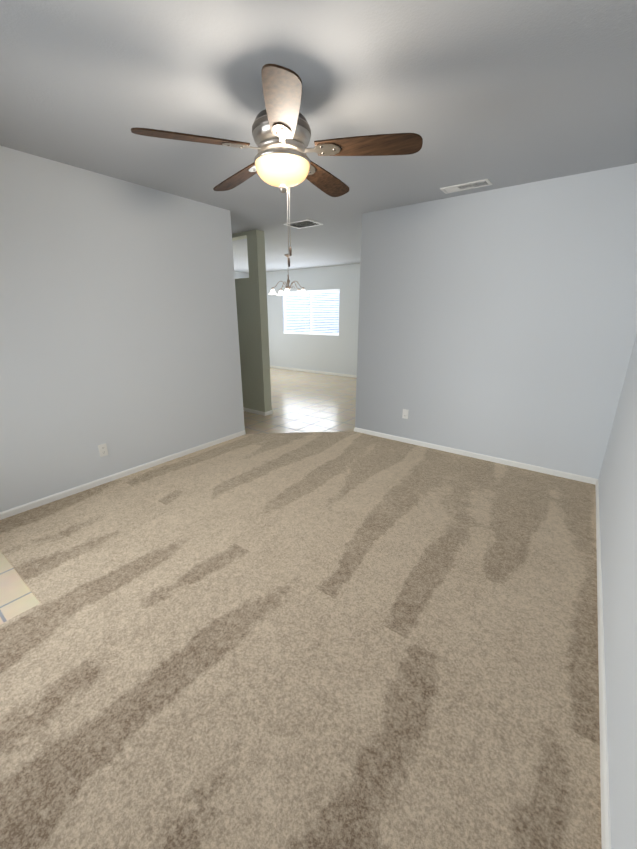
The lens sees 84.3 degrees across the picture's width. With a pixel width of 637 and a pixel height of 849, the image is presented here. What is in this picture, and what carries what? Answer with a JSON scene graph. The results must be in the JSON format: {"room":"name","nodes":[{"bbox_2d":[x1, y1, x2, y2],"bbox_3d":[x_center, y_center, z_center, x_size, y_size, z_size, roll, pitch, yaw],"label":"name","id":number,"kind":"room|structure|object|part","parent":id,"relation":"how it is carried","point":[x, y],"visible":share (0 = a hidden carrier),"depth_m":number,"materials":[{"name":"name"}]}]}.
{"room":"empty living room","nodes":[
{"label":"empty living room","id":0,"kind":"room"},
{"bbox_2d":[0,146,244,511],"bbox_3d":[-2.188,-0.625,2.736,0.120,2.585,3.960,13,21,35],"label":"wall","id":1,"kind":"structure","parent":0,"point":[119,336],"depth_m":3.04,"materials":[{"name":"paint"}]},
{"bbox_2d":[98,443,107,456],"bbox_3d":[-1.963,0.234,3.212,0.008,0.114,0.070,13,21,35],"label":"outlet","id":2,"kind":"object","parent":1,"relation":"attached to","point":[103,450],"visible":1,"depth_m":3.21,"materials":[{"name":"white plastic"}]},
{"bbox_2d":[0,430,245,519],"bbox_3d":[-2.135,0.580,3.076,0.011,0.058,3.960,13,21,35],"label":"baseboard","id":3,"kind":"structure","parent":1,"relation":"attached to","point":[66,493],"depth_m":3.28,"materials":[{"name":"white paint"}]},
{"bbox_2d":[0,367,356,623],"bbox_3d":[-1.120,0.011,5.097,8.460,0.050,8.780,13,21,35],"label":"floor","id":4,"kind":"structure","parent":0,"point":[302,402],"depth_m":5.60,"materials":[{"name":"beige tile"}]},
{"bbox_2d":[0,431,601,848],"bbox_3d":[-0.376,0.826,2.412,3.680,0.014,4.920,13,21,35],"label":"floor carpet","id":5,"kind":"object","parent":4,"relation":"on","point":[348,639],"visible":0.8,"depth_m":1.62,"materials":[{"name":"beige carpet"}]},
{"bbox_2d":[234,272,248,278],"bbox_3d":[-3.290,-2.474,8.584,0.120,2.585,4.820,13,21,35],"label":"wall","id":6,"kind":"structure","parent":0,"point":[238,275],"depth_m":9.62,"materials":[{"name":"paint"}]},
{"bbox_2d":[232,230,271,411],"bbox_3d":[-2.432,-1.755,6.310,4.100,2.585,0.150,13,21,35],"label":"wall","id":7,"kind":"structure","parent":0,"point":[251,304],"depth_m":5.20,"materials":[{"name":"paint"}]},
{"bbox_2d":[243,407,267,415],"bbox_3d":[-2.465,-0.527,6.617,4.081,0.058,0.013,13,21,35],"label":"baseboard","id":8,"kind":"structure","parent":7,"relation":"attached to","point":[245,409],"depth_m":5.57,"materials":[{"name":"white paint"}]},
{"bbox_2d":[266,264,359,374],"bbox_3d":[0.468,-2.516,8.717,5.750,2.585,0.120,13,21,35],"label":"wall","id":9,"kind":"structure","parent":0,"point":[329,353],"depth_m":8.99,"materials":[{"name":"paint"}]},
{"bbox_2d":[284,291,338,335],"bbox_3d":[-0.209,-2.888,9.112,1.840,1.085,0.100,13,21,35],"label":"dining room window","id":10,"kind":"structure","parent":9,"relation":"in","point":[311,315],"depth_m":9.13,"materials":[{"name":"white glass"}]},
{"bbox_2d":[283,289,338,335],"bbox_3d":[-0.222,-2.884,9.095,1.816,1.075,0.053,13,21,35],"label":"window blinds","id":11,"kind":"object","parent":10,"relation":"attached to","point":[312,294],"visible":0.88,"depth_m":9.02,"materials":[{"name":"white plastic"}]},
{"bbox_2d":[270,365,356,376],"bbox_3d":[0.381,-1.307,9.082,5.630,0.058,0.011,13,21,35],"label":"baseboard","id":12,"kind":"structure","parent":9,"relation":"attached to","point":[313,371],"depth_m":9.42,"materials":[{"name":"white paint"}]},
{"bbox_2d":[0,0,636,272],"bbox_3d":[-1.120,-2.526,4.295,8.460,0.100,8.780,13,21,35],"label":"ceiling","id":13,"kind":"structure","parent":0,"point":[498,94],"depth_m":1.79,"materials":[{"name":"paint"}]},
{"bbox_2d":[131,63,422,266],"bbox_3d":[-0.180,-1.294,1.894,1.335,0.800,1.316,13,21,35],"label":"fan","id":14,"kind":"object","parent":13,"relation":"hanging from","point":[281,131],"visible":1,"depth_m":1.71,"materials":[{"name":"brown wood"}]},
{"bbox_3d":[-0.187,-1.307,1.845,0.282,0.093,0.282,13,21,35],"label":"lamp shade","id":15,"kind":"part","parent":14,"relation":"part of","materials":[{"name":"white glass"}]},
{"bbox_2d":[269,254,307,294],"bbox_3d":[-0.572,-2.911,6.865,0.779,0.715,0.753,13,21,35],"label":"chandelier","id":16,"kind":"object","parent":13,"relation":"hanging from","point":[287,291],"visible":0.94,"depth_m":6.83,"materials":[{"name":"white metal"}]},
{"bbox_2d":[283,219,322,228],"bbox_3d":[-0.191,-2.504,4.401,0.400,0.010,0.300,13,21,35],"label":"ceiling vent","id":17,"kind":"object","parent":13,"relation":"in","point":[306,223],"visible":0.92,"depth_m":4.40,"materials":[{"name":"white metal"}]},
{"bbox_2d":[440,179,491,193],"bbox_3d":[1.292,-2.089,3.091,0.400,0.011,0.160,13,21,35],"label":"ceiling vent","id":18,"kind":"object","parent":13,"relation":"in","point":[467,186],"visible":1,"depth_m":3.08,"materials":[{"name":"white metal"}]},
{"bbox_2d":[355,163,636,478],"bbox_3d":[1.563,-0.912,3.644,2.590,2.585,0.120,13,21,35],"label":"wall","id":19,"kind":"structure","parent":0,"point":[500,323],"depth_m":3.38,"materials":[{"name":"paint"}]},
{"bbox_2d":[402,409,408,418],"bbox_3d":[1.039,-0.125,4.217,0.070,0.114,0.008,13,21,35],"label":"outlet","id":20,"kind":"object","parent":19,"relation":"attached to","point":[405,414],"visible":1,"depth_m":4.21,"materials":[{"name":"white plastic"}]},
{"bbox_2d":[354,427,595,483],"bbox_3d":[1.525,0.298,3.990,2.550,0.070,0.043,13,21,35],"label":"baseboard","id":21,"kind":"structure","parent":19,"relation":"attached to","point":[576,477],"depth_m":3.78,"materials":[{"name":"white paint"}]},
{"bbox_2d":[598,335,636,848],"bbox_3d":[1.150,-0.058,0.945,0.120,2.585,5.160,13,21,35],"label":"wall","id":22,"kind":"structure","parent":0,"point":[617,480],"depth_m":1.50,"materials":[{"name":"paint"}]},
{"bbox_2d":[592,479,610,848],"bbox_3d":[1.097,1.123,1.360,0.011,0.058,4.920,13,21,35],"label":"baseboard","id":23,"kind":"structure","parent":22,"relation":"attached to","point":[606,825],"depth_m":1.37,"materials":[{"name":"white paint"}]}
]}

